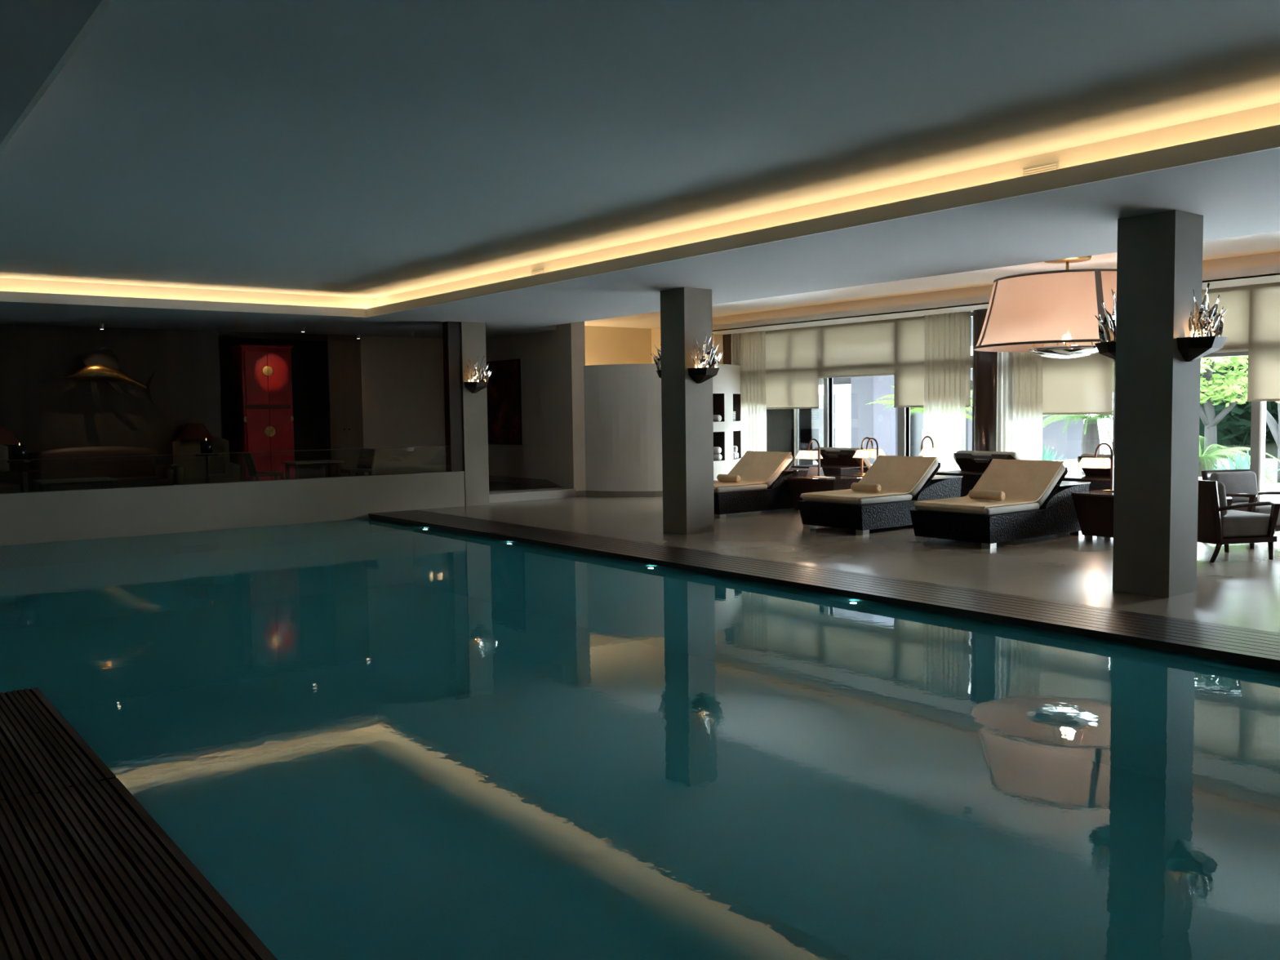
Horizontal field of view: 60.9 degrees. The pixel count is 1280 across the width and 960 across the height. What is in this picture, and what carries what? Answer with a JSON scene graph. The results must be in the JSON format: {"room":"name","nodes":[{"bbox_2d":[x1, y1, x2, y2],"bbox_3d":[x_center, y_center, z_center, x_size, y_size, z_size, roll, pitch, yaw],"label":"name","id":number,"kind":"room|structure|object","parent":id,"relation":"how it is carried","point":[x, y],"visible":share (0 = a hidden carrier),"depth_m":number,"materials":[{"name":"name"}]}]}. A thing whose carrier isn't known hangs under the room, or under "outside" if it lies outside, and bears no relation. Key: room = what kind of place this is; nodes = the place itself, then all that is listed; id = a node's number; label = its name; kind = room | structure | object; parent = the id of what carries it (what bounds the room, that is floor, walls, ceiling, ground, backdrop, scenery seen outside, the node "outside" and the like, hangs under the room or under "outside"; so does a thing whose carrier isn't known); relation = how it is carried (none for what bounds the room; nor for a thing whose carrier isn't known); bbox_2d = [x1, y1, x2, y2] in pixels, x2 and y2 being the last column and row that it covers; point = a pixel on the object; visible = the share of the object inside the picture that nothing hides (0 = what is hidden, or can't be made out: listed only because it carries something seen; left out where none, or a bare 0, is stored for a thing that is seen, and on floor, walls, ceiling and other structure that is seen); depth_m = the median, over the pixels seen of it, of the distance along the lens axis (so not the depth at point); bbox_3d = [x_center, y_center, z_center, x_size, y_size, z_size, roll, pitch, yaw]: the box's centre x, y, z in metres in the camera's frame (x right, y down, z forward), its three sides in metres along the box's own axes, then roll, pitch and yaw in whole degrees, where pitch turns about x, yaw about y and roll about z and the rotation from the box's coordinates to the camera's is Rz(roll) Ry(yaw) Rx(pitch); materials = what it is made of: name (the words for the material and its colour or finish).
{"room":"indoor swimming pool","nodes":[
{"label":"indoor swimming pool","id":0,"kind":"room"},
{"bbox_2d":[0,687,277,959],"bbox_3d":[-0.225,1.667,-2.070,4.967,0.060,16.854,-4,5,-37],"label":"deck","id":1,"kind":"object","parent":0,"point":[86,873],"visible":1,"depth_m":3.64,"materials":[{"name":"brown wood"}]},
{"bbox_2d":[0,324,446,478],"bbox_3d":[-9.242,-1.046,17.582,14.770,2.818,0.600,-4,5,-37],"label":"wall","id":2,"kind":"structure","parent":0,"point":[43,412],"depth_m":18.42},
{"bbox_2d":[50,348,155,413],"bbox_3d":[-8.588,-1.583,17.450,1.540,1.030,0.340,-4,5,-37],"label":"sculpture","id":3,"kind":"object","parent":2,"relation":"attached to","point":[103,363],"visible":1,"depth_m":17.32,"materials":[{"name":"brown metal"}]},
{"bbox_2d":[326,334,364,476],"bbox_3d":[-5.440,-1.259,20.142,0.630,2.818,0.072,-4,5,-37],"label":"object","id":4,"kind":"structure","parent":2,"relation":"in","point":[343,352],"depth_m":20.10,"materials":[{"name":"brown wood"}]},
{"bbox_2d":[0,471,465,630],"bbox_3d":[-7.828,1.191,14.002,12.450,2.068,0.220,-4,5,-37],"label":"wall","id":5,"kind":"structure","parent":0,"point":[33,596],"depth_m":15.13,"materials":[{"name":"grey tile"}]},
{"bbox_2d":[0,445,450,491],"bbox_3d":[-7.904,-0.045,13.811,12.220,0.424,0.024,-4,5,-37],"label":"glass balustrade","id":6,"kind":"object","parent":5,"relation":"on","point":[426,446],"visible":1,"depth_m":15.31,"materials":[{"name":"clear glass"}]},
{"bbox_2d":[442,321,464,471],"bbox_3d":[-3.011,-1.339,17.568,0.230,2.400,0.180,-4,5,-37],"label":"trim","id":7,"kind":"structure","parent":5,"relation":"on","point":[451,333],"depth_m":17.50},
{"bbox_2d":[488,480,555,491],"bbox_3d":[-9.439,0.520,17.967,14.770,0.350,8.080,-4,5,-37],"label":"floor","id":8,"kind":"structure","parent":0,"point":[493,486],"depth_m":19.88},
{"bbox_2d":[0,426,21,444],"bbox_3d":[-9.693,-0.180,16.486,0.600,1.240,0.600,-4,5,-37],"label":"floor lamp","id":9,"kind":"object","parent":8,"relation":"on","point":[6,437],"visible":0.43,"depth_m":16.36,"materials":[{"name":"red fabric"}]},
{"bbox_2d":[0,444,28,493],"bbox_3d":[-9.677,-0.043,16.038,0.860,1.024,0.980,3,5,44],"label":"tub chair","id":10,"kind":"object","parent":8,"relation":"on","point":[9,479],"visible":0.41,"depth_m":16.21,"materials":[{"name":"brown fabric"}]},
{"bbox_2d":[32,476,118,491],"bbox_3d":[-7.949,0.239,15.361,0.960,0.500,0.700,-4,5,-37],"label":"table","id":11,"kind":"object","parent":8,"relation":"on","point":[102,480],"visible":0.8,"depth_m":15.20,"materials":[{"name":"wood"}]},
{"bbox_2d":[26,446,173,491],"bbox_3d":[-8.452,-0.065,17.066,1.980,0.904,0.860,-4,5,-37],"label":"sofa","id":12,"kind":"object","parent":8,"relation":"on","point":[131,471],"visible":0.52,"depth_m":17.21,"materials":[{"name":"brown leather"}]},
{"bbox_2d":[176,423,213,439],"bbox_3d":[-7.423,-0.320,18.221,0.600,1.240,0.600,-4,5,-37],"label":"floor lamp","id":13,"kind":"object","parent":8,"relation":"on","point":[190,431],"visible":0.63,"depth_m":18.02,"materials":[{"name":"red fabric"}]},
{"bbox_2d":[170,436,240,484],"bbox_3d":[-7.175,-0.198,17.951,0.980,1.024,0.860,-3,4,-29],"label":"tub chair","id":14,"kind":"object","parent":8,"relation":"on","point":[188,468],"visible":0.53,"depth_m":18.05,"materials":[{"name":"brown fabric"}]},
{"bbox_2d":[231,344,294,481],"bbox_3d":[-6.659,-1.074,19.312,0.910,2.585,0.549,-4,5,-37],"label":"tall cabinet","id":15,"kind":"object","parent":8,"relation":"on","point":[263,383],"visible":0.93,"depth_m":19.08,"materials":[{"name":"red paint"}]},
{"bbox_2d":[243,453,284,480],"bbox_3d":[-5.994,-0.054,17.357,0.528,0.780,0.440,-3,4,-32],"label":"dining chair","id":16,"kind":"object","parent":8,"relation":"on","point":[248,457],"visible":0.73,"depth_m":17.20,"materials":[{"name":"brown leather"}]},
{"bbox_2d":[280,459,344,479],"bbox_3d":[-5.309,0.000,17.691,0.800,0.610,0.700,-4,5,-37],"label":"table","id":17,"kind":"object","parent":8,"relation":"on","point":[325,463],"visible":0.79,"depth_m":17.57,"materials":[{"name":"wood"}]},
{"bbox_2d":[335,448,376,475],"bbox_3d":[-4.725,-0.121,18.143,0.440,0.780,0.528,3,5,42],"label":"dining chair","id":18,"kind":"object","parent":8,"relation":"on","point":[366,456],"visible":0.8,"depth_m":18.18,"materials":[{"name":"brown leather"}]},
{"bbox_2d":[488,487,575,502],"bbox_3d":[-2.067,0.363,18.944,1.870,0.340,0.610,-4,5,-37],"label":"step","id":19,"kind":"structure","parent":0,"point":[553,492],"depth_m":18.79,"materials":[{"name":"stone"}]},
{"bbox_2d":[485,321,586,491],"bbox_3d":[-3.516,-1.573,22.455,0.280,3.400,8.000,-4,5,-37],"label":"wall","id":20,"kind":"structure","parent":0,"point":[553,448],"depth_m":19.82,"materials":[{"name":"beige paint"}]},
{"bbox_2d":[486,359,522,444],"bbox_3d":[-2.647,-1.497,21.057,0.045,1.620,1.280,-4,5,-37],"label":"painting","id":21,"kind":"object","parent":20,"relation":"attached to","point":[504,384],"visible":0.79,"depth_m":20.99,"materials":[{"name":"paint"}]},
{"bbox_2d":[488,475,586,496],"bbox_3d":[-2.089,-0.098,23.622,3.844,0.270,8.012,-4,5,-37],"label":"baseboard","id":22,"kind":"structure","parent":20,"relation":"attached to","point":[491,477],"depth_m":20.50,"materials":[{"name":"stone"}]},
{"bbox_2d":[0,496,1279,959],"bbox_3d":[1.537,1.794,6.954,18.900,1.500,29.000,-4,5,-37],"label":"floor","id":23,"kind":"structure","parent":0,"point":[509,750],"depth_m":8.02,"materials":[{"name":"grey tile"}]},
{"bbox_2d":[0,518,486,562],"bbox_3d":[-0.324,1.371,3.424,11.485,0.001,25.686,-4,5,-37],"label":"ledge","id":24,"kind":"object","parent":23,"relation":"in","point":[365,529],"visible":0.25,"depth_m":14.04,"materials":[{"name":"grey stone"}]},
{"bbox_2d":[460,321,489,506],"bbox_3d":[-2.807,-1.076,17.871,0.435,2.968,0.450,-4,5,-37],"label":"column","id":25,"kind":"structure","parent":23,"relation":"on","point":[475,432],"depth_m":17.69,"materials":[{"name":"paint"}]},
{"bbox_2d":[464,355,493,393],"bbox_3d":[-2.602,-1.704,17.554,0.529,0.604,0.250,-4,5,-37],"label":"wall sconce","id":26,"kind":"object","parent":25,"relation":"attached to","point":[480,379],"visible":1,"depth_m":17.51,"materials":[{"name":"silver metal"}]},
{"bbox_2d":[660,287,714,534],"bbox_3d":[0.582,-0.841,13.413,0.440,2.968,0.460,-4,5,-37],"label":"column","id":27,"kind":"structure","parent":23,"relation":"on","point":[686,313],"depth_m":13.25,"materials":[{"name":"paint"}]},
{"bbox_2d":[687,333,724,383],"bbox_3d":[0.804,-1.468,13.102,0.529,0.604,0.250,-4,5,-37],"label":"wall sconce","id":28,"kind":"object","parent":27,"relation":"attached to","point":[708,362],"visible":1,"depth_m":13.05,"materials":[{"name":"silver metal"}]},
{"bbox_2d":[723,333,731,364],"bbox_3d":[1.897,-1.363,21.367,0.370,2.970,0.330,-4,5,-37],"label":"column","id":29,"kind":"structure","parent":23,"relation":"on","point":[726,338],"depth_m":21.22,"materials":[{"name":"brown wood"}]},
{"bbox_2d":[713,454,808,518],"bbox_3d":[1.523,0.050,15.987,1.930,0.841,1.052,-4,5,-37],"label":"sun lounger","id":30,"kind":"object","parent":23,"relation":"on","point":[775,493],"visible":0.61,"depth_m":15.52,"materials":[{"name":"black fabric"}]},
{"bbox_2d":[713,450,792,489],"bbox_3d":[1.369,-0.155,15.858,1.570,0.476,0.944,-4,5,-37],"label":"towel cover","id":31,"kind":"object","parent":30,"relation":"on","point":[754,467],"visible":0.79,"depth_m":16.02,"materials":[{"name":"beige fabric"}]},
{"bbox_2d":[761,454,792,487],"bbox_3d":[1.751,-0.153,16.151,0.539,0.463,0.950,-4,5,-37],"label":"backrest cushion","id":32,"kind":"object","parent":30,"relation":"on","point":[779,479],"depth_m":15.78,"materials":[{"name":"beige fabric"}]},
{"bbox_2d":[786,475,861,512],"bbox_3d":[2.670,0.218,15.614,0.670,0.520,0.910,-4,5,-37],"label":"side table","id":33,"kind":"object","parent":23,"relation":"on","point":[799,485],"visible":0.4,"depth_m":15.40,"materials":[{"name":"brown wood"}]},
{"bbox_2d":[795,438,826,477],"bbox_3d":[2.469,-0.322,15.701,0.222,0.553,0.446,-4,5,-37],"label":"table lamp","id":34,"kind":"object","parent":33,"relation":"on","point":[811,455],"visible":0.98,"depth_m":15.61,"materials":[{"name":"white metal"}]},
{"bbox_2d":[791,447,871,475],"bbox_3d":[3.437,-0.082,17.248,1.930,0.892,1.052,-4,5,-37],"label":"sun lounger","id":35,"kind":"object","parent":23,"relation":"on","point":[836,461],"visible":0.37,"depth_m":16.72,"materials":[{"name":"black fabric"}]},
{"bbox_2d":[814,447,871,467],"bbox_3d":[3.225,-0.260,17.076,0.495,0.509,0.950,-4,5,-37],"label":"backrest cushion","id":36,"kind":"object","parent":35,"relation":"on","point":[839,460],"depth_m":16.86,"materials":[{"name":"fabric"}]},
{"bbox_2d":[840,474,862,476],"bbox_3d":[3.494,0.188,15.918,0.670,0.520,0.910,-4,5,-37],"label":"side table","id":37,"kind":"object","parent":23,"relation":"on","point":[847,475],"visible":0.07,"depth_m":15.93,"materials":[{"name":"brown wood"}]},
{"bbox_2d":[852,437,879,457],"bbox_3d":[3.317,-0.336,15.745,0.222,0.553,0.446,-4,5,-37],"label":"table lamp","id":38,"kind":"object","parent":37,"relation":"on","point":[866,453],"visible":0.8,"depth_m":15.68,"materials":[{"name":"white fabric"}]},
{"bbox_2d":[797,459,962,534],"bbox_3d":[3.053,0.168,13.799,1.930,0.841,1.052,-4,5,-37],"label":"sun lounger","id":39,"kind":"object","parent":23,"relation":"on","point":[864,515],"visible":0.64,"depth_m":13.29,"materials":[{"name":"black wicker"}]},
{"bbox_2d":[801,455,938,502],"bbox_3d":[2.899,-0.037,13.670,1.570,0.476,0.944,-4,5,-37],"label":"towel cover","id":40,"kind":"object","parent":39,"relation":"on","point":[895,475],"visible":0.84,"depth_m":13.77,"materials":[{"name":"beige fabric"}]},
{"bbox_2d":[850,482,880,492],"bbox_3d":[2.808,0.093,13.544,0.110,0.110,0.424,-4,5,-37],"label":"roll","id":41,"kind":"object","parent":40,"relation":"on","point":[855,486],"visible":1,"depth_m":13.49,"materials":[{"name":"beige fabric"}]},
{"bbox_2d":[907,459,937,497],"bbox_3d":[3.280,-0.035,13.963,0.539,0.463,0.950,-4,5,-37],"label":"backrest cushion","id":42,"kind":"object","parent":39,"relation":"on","point":[926,487],"depth_m":13.59,"materials":[{"name":"beige fabric"}]},
{"bbox_2d":[935,450,1020,496],"bbox_3d":[5.074,0.031,15.116,1.930,0.892,1.052,-4,5,-37],"label":"sun lounger","id":43,"kind":"object","parent":23,"relation":"on","point":[972,464],"visible":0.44,"depth_m":14.75,"materials":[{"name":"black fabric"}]},
{"bbox_2d":[956,450,1020,459],"bbox_3d":[4.862,-0.147,14.944,0.495,0.509,0.950,-4,5,-37],"label":"backrest cushion","id":44,"kind":"object","parent":43,"relation":"on","point":[975,454],"depth_m":14.74,"materials":[{"name":"fabric"}]},
{"bbox_2d":[972,308,997,451],"bbox_3d":[5.413,-1.119,16.764,0.570,2.970,0.570,-4,5,-37],"label":"column","id":45,"kind":"structure","parent":23,"relation":"on","point":[984,364],"depth_m":16.55,"materials":[{"name":"brown wood"}]},
{"bbox_2d":[910,464,1090,548],"bbox_3d":[4.108,0.242,12.392,1.930,0.841,1.052,-4,5,-37],"label":"sun lounger","id":46,"kind":"object","parent":23,"relation":"on","point":[1054,513],"visible":0.69,"depth_m":11.94,"materials":[{"name":"black wicker"}]},
{"bbox_2d":[912,458,1065,511],"bbox_3d":[3.954,0.037,12.263,1.570,0.476,0.944,-4,5,-37],"label":"cushion","id":47,"kind":"object","parent":46,"relation":"on","point":[1021,482],"visible":0.94,"depth_m":12.36,"materials":[{"name":"beige fabric"}]},
{"bbox_2d":[968,489,1004,501],"bbox_3d":[3.863,0.168,12.137,0.110,0.110,0.424,-4,5,-37],"label":"roll","id":48,"kind":"object","parent":47,"relation":"on","point":[987,495],"visible":1,"depth_m":12.08,"materials":[{"name":"beige fabric"}]},
{"bbox_2d":[1031,464,1065,506],"bbox_3d":[4.336,0.039,12.556,0.539,0.463,0.950,-4,5,-37],"label":"backrest cushion","id":49,"kind":"object","parent":46,"relation":"on","point":[1054,487],"depth_m":12.20,"materials":[{"name":"beige fabric"}]},
{"bbox_2d":[1062,453,1114,490],"bbox_3d":[6.206,0.109,13.642,1.930,0.892,1.052,-4,5,-37],"label":"sun lounger","id":50,"kind":"object","parent":23,"relation":"on","point":[1099,478],"visible":0.23,"depth_m":13.39,"materials":[{"name":"black wicker"}]},
{"bbox_2d":[1071,489,1113,539],"bbox_3d":[5.383,0.405,12.080,0.670,0.520,0.910,-4,5,-37],"label":"side table","id":51,"kind":"object","parent":23,"relation":"on","point":[1094,508],"visible":0.5,"depth_m":12.06,"materials":[{"name":"brown wood"}]},
{"bbox_2d":[1075,442,1114,492],"bbox_3d":[5.248,-0.154,12.443,0.222,0.553,0.446,-4,5,-37],"label":"table lamp","id":52,"kind":"object","parent":51,"relation":"on","point":[1095,462],"visible":0.91,"depth_m":12.36,"materials":[{"name":"white fabric"}]},
{"bbox_2d":[1112,209,1203,597],"bbox_3d":[4.117,-0.589,8.670,0.440,2.968,0.460,-4,5,-37],"label":"column","id":53,"kind":"structure","parent":23,"relation":"on","point":[1159,255],"depth_m":8.51,"materials":[{"name":"paint"}]},
{"bbox_2d":[1094,288,1116,359],"bbox_3d":[3.885,-1.245,8.905,0.529,0.604,0.250,-4,5,-37],"label":"wall sconce","id":54,"kind":"object","parent":53,"relation":"attached to","point":[1107,328],"visible":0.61,"depth_m":8.81,"materials":[{"name":"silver metal"}]},
{"bbox_2d":[1176,282,1227,361],"bbox_3d":[4.347,-1.217,8.365,0.529,0.604,0.250,-4,5,-37],"label":"wall sconce","id":55,"kind":"object","parent":53,"relation":"attached to","point":[1206,324],"visible":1,"depth_m":8.30,"materials":[{"name":"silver metal"}]},
{"bbox_2d":[1197,480,1279,562],"bbox_3d":[5.650,0.373,10.608,0.780,0.782,0.650,-2,4,-13],"label":"armchair","id":56,"kind":"object","parent":23,"relation":"on","point":[1218,525],"visible":0.59,"depth_m":10.34,"materials":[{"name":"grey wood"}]},
{"bbox_2d":[1217,481,1227,515],"bbox_3d":[5.447,0.168,10.549,0.145,0.328,0.560,-2,4,-13],"label":"cushion","id":57,"kind":"object","parent":56,"relation":"on","point":[1221,494],"depth_m":10.27,"materials":[{"name":"grey fabric"}]},
{"bbox_2d":[1220,510,1275,537],"bbox_3d":[5.731,0.424,10.630,0.615,0.204,0.570,-2,4,-13],"label":"seat cushion","id":58,"kind":"object","parent":56,"relation":"on","point":[1233,523],"depth_m":10.36,"materials":[{"name":"grey fabric"}]},
{"bbox_2d":[1201,469,1279,548],"bbox_3d":[6.489,0.299,11.599,0.650,0.782,0.780,-2,4,-15],"label":"armchair","id":59,"kind":"object","parent":23,"relation":"on","point":[1241,485],"visible":0.48,"depth_m":11.72,"materials":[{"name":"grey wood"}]},
{"bbox_2d":[1210,471,1258,502],"bbox_3d":[6.431,0.076,11.784,0.560,0.328,0.145,-2,4,-15],"label":"cushion","id":60,"kind":"object","parent":59,"relation":"on","point":[1244,482],"depth_m":11.74,"materials":[{"name":"grey fabric"}]},
{"bbox_2d":[1230,501,1279,525],"bbox_3d":[6.511,0.357,11.523,0.570,0.204,0.615,-2,4,-15],"label":"seat cushion","id":61,"kind":"object","parent":59,"relation":"on","point":[1264,508],"depth_m":11.22,"materials":[{"name":"grey fabric"}]},
{"bbox_3d":[4.421,0.155,16.236,0.670,0.520,0.910,-4,5,-37],"label":"side table","id":62,"kind":"object","parent":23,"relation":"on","visible":0},
{"bbox_2d":[918,435,946,456],"bbox_3d":[4.327,-0.381,16.233,0.222,0.553,0.446,-4,5,-37],"label":"table lamp","id":63,"kind":"object","parent":62,"relation":"on","point":[933,451],"visible":0.82,"depth_m":16.14,"materials":[{"name":"white fabric"}]},
{"bbox_2d":[0,0,1279,338],"bbox_3d":[-0.236,-1.986,5.645,14.870,0.322,29.400,-4,5,-37],"label":"ceiling","id":64,"kind":"structure","parent":0,"point":[1237,196],"depth_m":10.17,"materials":[{"name":"grey paint"}]},
{"bbox_2d":[0,0,1279,317],"bbox_3d":[1.331,-1.838,4.503,5.944,0.127,25.670,-4,5,-37],"label":"trim","id":65,"kind":"structure","parent":64,"relation":"attached to","point":[1268,138],"depth_m":8.79,"materials":[{"name":"white paint"}]},
{"bbox_2d":[0,102,1279,308],"bbox_3d":[1.244,-1.948,4.607,6.484,0.317,25.930,-4,5,-37],"label":"cove","id":66,"kind":"structure","parent":64,"relation":"attached to","point":[1266,116],"depth_m":9.89,"materials":[{"name":"white paint"}]},
{"bbox_2d":[1022,161,1058,176],"bbox_3d":[2.850,-2.188,7.752,0.016,0.100,0.280,-4,5,-37],"label":"wall vent","id":67,"kind":"object","parent":66,"relation":"attached to","point":[1055,166],"visible":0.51,"depth_m":7.74,"materials":[{"name":"grey"}]},
{"bbox_2d":[583,321,723,365],"bbox_3d":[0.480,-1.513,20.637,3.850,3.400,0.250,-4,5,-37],"label":"wall","id":68,"kind":"structure","parent":0,"point":[717,338],"depth_m":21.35,"materials":[{"name":"white paint"}]},
{"bbox_2d":[711,251,1279,324],"bbox_3d":[9.169,-2.435,10.698,0.030,0.300,25.980,-4,5,-37],"label":"curtain rail","id":69,"kind":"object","parent":68,"relation":"attached to","point":[1272,258],"depth_m":17.07,"materials":[{"name":"white paint"}]},
{"bbox_2d":[712,264,1279,331],"bbox_3d":[8.952,-2.323,10.537,0.020,0.122,26.000,-4,5,-37],"label":"trim","id":70,"kind":"structure","parent":68,"relation":"attached to","point":[1273,268],"depth_m":16.76,"materials":[{"name":"white paint"}]},
{"bbox_2d":[583,363,741,497],"bbox_3d":[0.731,-0.932,19.968,3.508,2.320,1.597,-4,5,-37],"label":"wall","id":71,"kind":"structure","parent":0,"point":[623,413],"depth_m":19.10,"materials":[{"name":"white paint"}]},
{"bbox_2d":[368,510,1279,669],"bbox_3d":[3.984,1.054,6.680,0.804,0.055,25.650,-4,5,-37],"label":"pool edge","id":72,"kind":"structure","parent":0,"point":[1229,643],"depth_m":8.72,"materials":[{"name":"brown wood"}]},
{"bbox_2d":[584,231,1279,328],"bbox_3d":[7.050,-2.604,11.207,4.760,0.050,29.400,-4,5,-37],"label":"ceiling","id":73,"kind":"structure","parent":0,"point":[1266,242],"depth_m":15.84,"materials":[{"name":"white"}]},
{"bbox_2d":[973,255,1116,359],"bbox_3d":[5.146,-2.068,13.130,2.156,1.210,2.156,-4,5,-37],"label":"pendant lamp","id":74,"kind":"object","parent":73,"relation":"hanging from","point":[1051,314],"visible":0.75,"depth_m":12.42,"materials":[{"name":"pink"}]},
{"bbox_2d":[712,273,1279,334],"bbox_3d":[9.461,-2.303,10.929,1.300,0.020,26.000,-4,5,-37],"label":"ceiling","id":75,"kind":"structure","parent":0,"point":[1276,278],"depth_m":17.23,"materials":[{"name":"white"}]},
{"bbox_2d":[731,330,766,457],"bbox_3d":[2.062,-1.328,20.700,0.111,2.940,0.910,-4,5,-37],"label":"sheer curtain","id":76,"kind":"object","parent":75,"relation":"hanging from","point":[748,348],"visible":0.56,"depth_m":20.58,"materials":[{"name":"white fabric"}]},
{"bbox_2d":[923,311,966,471],"bbox_3d":[4.788,-1.140,17.150,0.110,2.940,0.770,-4,5,-37],"label":"sheer curtain","id":77,"kind":"object","parent":75,"relation":"hanging from","point":[944,334],"visible":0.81,"depth_m":17.11,"materials":[{"name":"white fabric"}]},
{"bbox_2d":[996,351,1043,460],"bbox_3d":[5.600,-1.084,16.092,0.110,2.940,0.740,-4,5,-37],"label":"sheer curtain","id":78,"kind":"object","parent":75,"relation":"hanging from","point":[1020,381],"visible":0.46,"depth_m":16.07,"materials":[{"name":"white fabric"}]},
{"bbox_2d":[1042,351,1113,414],"bbox_3d":[6.094,-1.746,15.711,0.069,1.605,1.570,-4,5,-37],"label":"roller blind","id":79,"kind":"object","parent":75,"relation":"hanging from","point":[1084,385],"visible":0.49,"depth_m":15.51,"materials":[{"name":"fabric"}]},
{"bbox_2d":[1201,284,1249,352],"bbox_3d":[7.128,-2.069,14.374,0.069,0.820,1.840,-4,5,-37],"label":"roller blind","id":80,"kind":"object","parent":75,"relation":"hanging from","point":[1236,300],"visible":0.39,"depth_m":13.81,"materials":[{"name":"fabric"}]},
{"bbox_2d":[1247,282,1279,401],"bbox_3d":[8.148,-1.678,13.014,0.069,1.455,1.650,-4,5,-37],"label":"roller blind","id":81,"kind":"object","parent":75,"relation":"hanging from","point":[1264,342],"visible":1,"depth_m":13.51,"materials":[{"name":"fabric"}]},
{"bbox_3d":[9.835,-1.048,11.283,0.400,3.400,26.000,-4,5,-37],"label":"wall","id":82,"kind":"structure","parent":0,"visible":0},
{"bbox_2d":[766,311,973,467],"bbox_3d":[3.681,-1.247,19.159,0.120,2.970,5.350,-4,5,-37],"label":"window","id":83,"kind":"structure","parent":82,"relation":"in","point":[788,430],"depth_m":20.01,"materials":[{"name":"white"}]},
{"bbox_2d":[765,325,818,408],"bbox_3d":[2.587,-2.054,20.273,0.069,1.470,2.045,-4,5,-37],"label":"roller blind","id":84,"kind":"object","parent":83,"relation":"attached to","point":[792,355],"visible":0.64,"depth_m":19.95,"materials":[{"name":"fabric"}]},
{"bbox_2d":[818,319,894,378],"bbox_3d":[3.739,-2.247,18.791,0.069,0.930,1.760,-4,5,-37],"label":"roller blind","id":85,"kind":"object","parent":83,"relation":"attached to","point":[863,348],"visible":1,"depth_m":18.76,"materials":[{"name":"fabric"}]},
{"bbox_2d":[893,311,970,407],"bbox_3d":[4.698,-1.909,17.523,0.069,1.470,1.495,-4,5,-37],"label":"roller blind","id":86,"kind":"object","parent":83,"relation":"attached to","point":[908,335],"visible":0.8,"depth_m":17.82,"materials":[{"name":"fabric"}]},
{"bbox_2d":[1112,351,1266,502],"bbox_3d":[7.831,-0.962,13.755,0.120,2.970,7.150,-4,5,-37],"label":"window","id":87,"kind":"structure","parent":82,"relation":"in","point":[1258,423],"depth_m":13.78,"materials":[{"name":"white"}]},
{"label":"outside","id":88,"kind":"structure","parent":0,"visible":0},
{"bbox_2d":[1057,431,1279,502],"bbox_3d":[17.527,-1.040,38.642,45.200,0.220,80.000,-4,5,-37],"label":"terrace","id":89,"kind":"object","parent":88,"point":[1071,464],"depth_m":27.64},
{"bbox_2d":[818,316,1084,463],"bbox_3d":[4.078,-4.745,34.996,8.600,8.000,17.100,-4,5,-37],"label":"hotel wing","id":90,"kind":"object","parent":89,"relation":"on","point":[854,420],"visible":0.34,"depth_m":29.92,"materials":[{"name":"white"}]},
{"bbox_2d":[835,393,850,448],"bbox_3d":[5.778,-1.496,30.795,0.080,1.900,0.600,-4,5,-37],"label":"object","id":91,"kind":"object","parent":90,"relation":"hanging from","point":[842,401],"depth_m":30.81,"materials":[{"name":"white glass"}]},
{"bbox_2d":[1042,414,1112,475],"bbox_3d":[8.958,-0.695,21.705,2.803,1.462,3.048,1,4,27],"label":"tree","id":92,"kind":"object","parent":89,"relation":"on","point":[1091,436],"visible":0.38,"depth_m":21.53,"materials":[{"name":"green plant"}]},
{"bbox_2d":[1066,458,1279,484],"bbox_3d":[19.871,-0.324,25.084,18.000,0.002,11.600,-4,5,-37],"label":"lawn","id":93,"kind":"structure","parent":89,"relation":"on","point":[1273,475],"depth_m":25.11,"materials":[{"name":"green plant"}]},
{"bbox_2d":[1112,355,1249,470],"bbox_3d":[11.367,-1.941,22.904,4.103,3.748,3.836,-4,5,-41],"label":"tree","id":94,"kind":"object","parent":93,"relation":"on","point":[1230,390],"visible":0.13,"depth_m":22.51,"materials":[{"name":"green plant"}]},
{"bbox_2d":[1199,355,1278,458],"bbox_3d":[15.920,-2.076,22.713,2.521,3.530,12.705,-4,5,-37],"label":"hedge","id":95,"kind":"object","parent":93,"relation":"on","point":[1233,430],"visible":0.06,"depth_m":24.80,"materials":[{"name":"green plant"}]},
{"bbox_2d":[1266,400,1279,482],"bbox_3d":[12.596,-1.752,20.246,3.101,3.678,2.462,-4,5,-37],"label":"tree","id":96,"kind":"object","parent":93,"relation":"on","point":[1274,428],"visible":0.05,"depth_m":20.85,"materials":[{"name":"grey plant"}]},
{"bbox_2d":[1198,435,1279,491],"bbox_3d":[9.987,-0.099,19.325,2.571,1.462,2.734,-4,5,-37],"label":"cycad","id":97,"kind":"object","parent":89,"relation":"on","point":[1204,464],"visible":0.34,"depth_m":18.95,"materials":[{"name":"green plant"}]},
{"bbox_2d":[1213,449,1279,475],"bbox_3d":[9.283,-0.059,16.850,0.875,0.799,0.921,-2,4,-18],"label":"agave","id":98,"kind":"object","parent":89,"relation":"on","point":[1240,464],"visible":0.19,"depth_m":16.77,"materials":[{"name":"green plant"}]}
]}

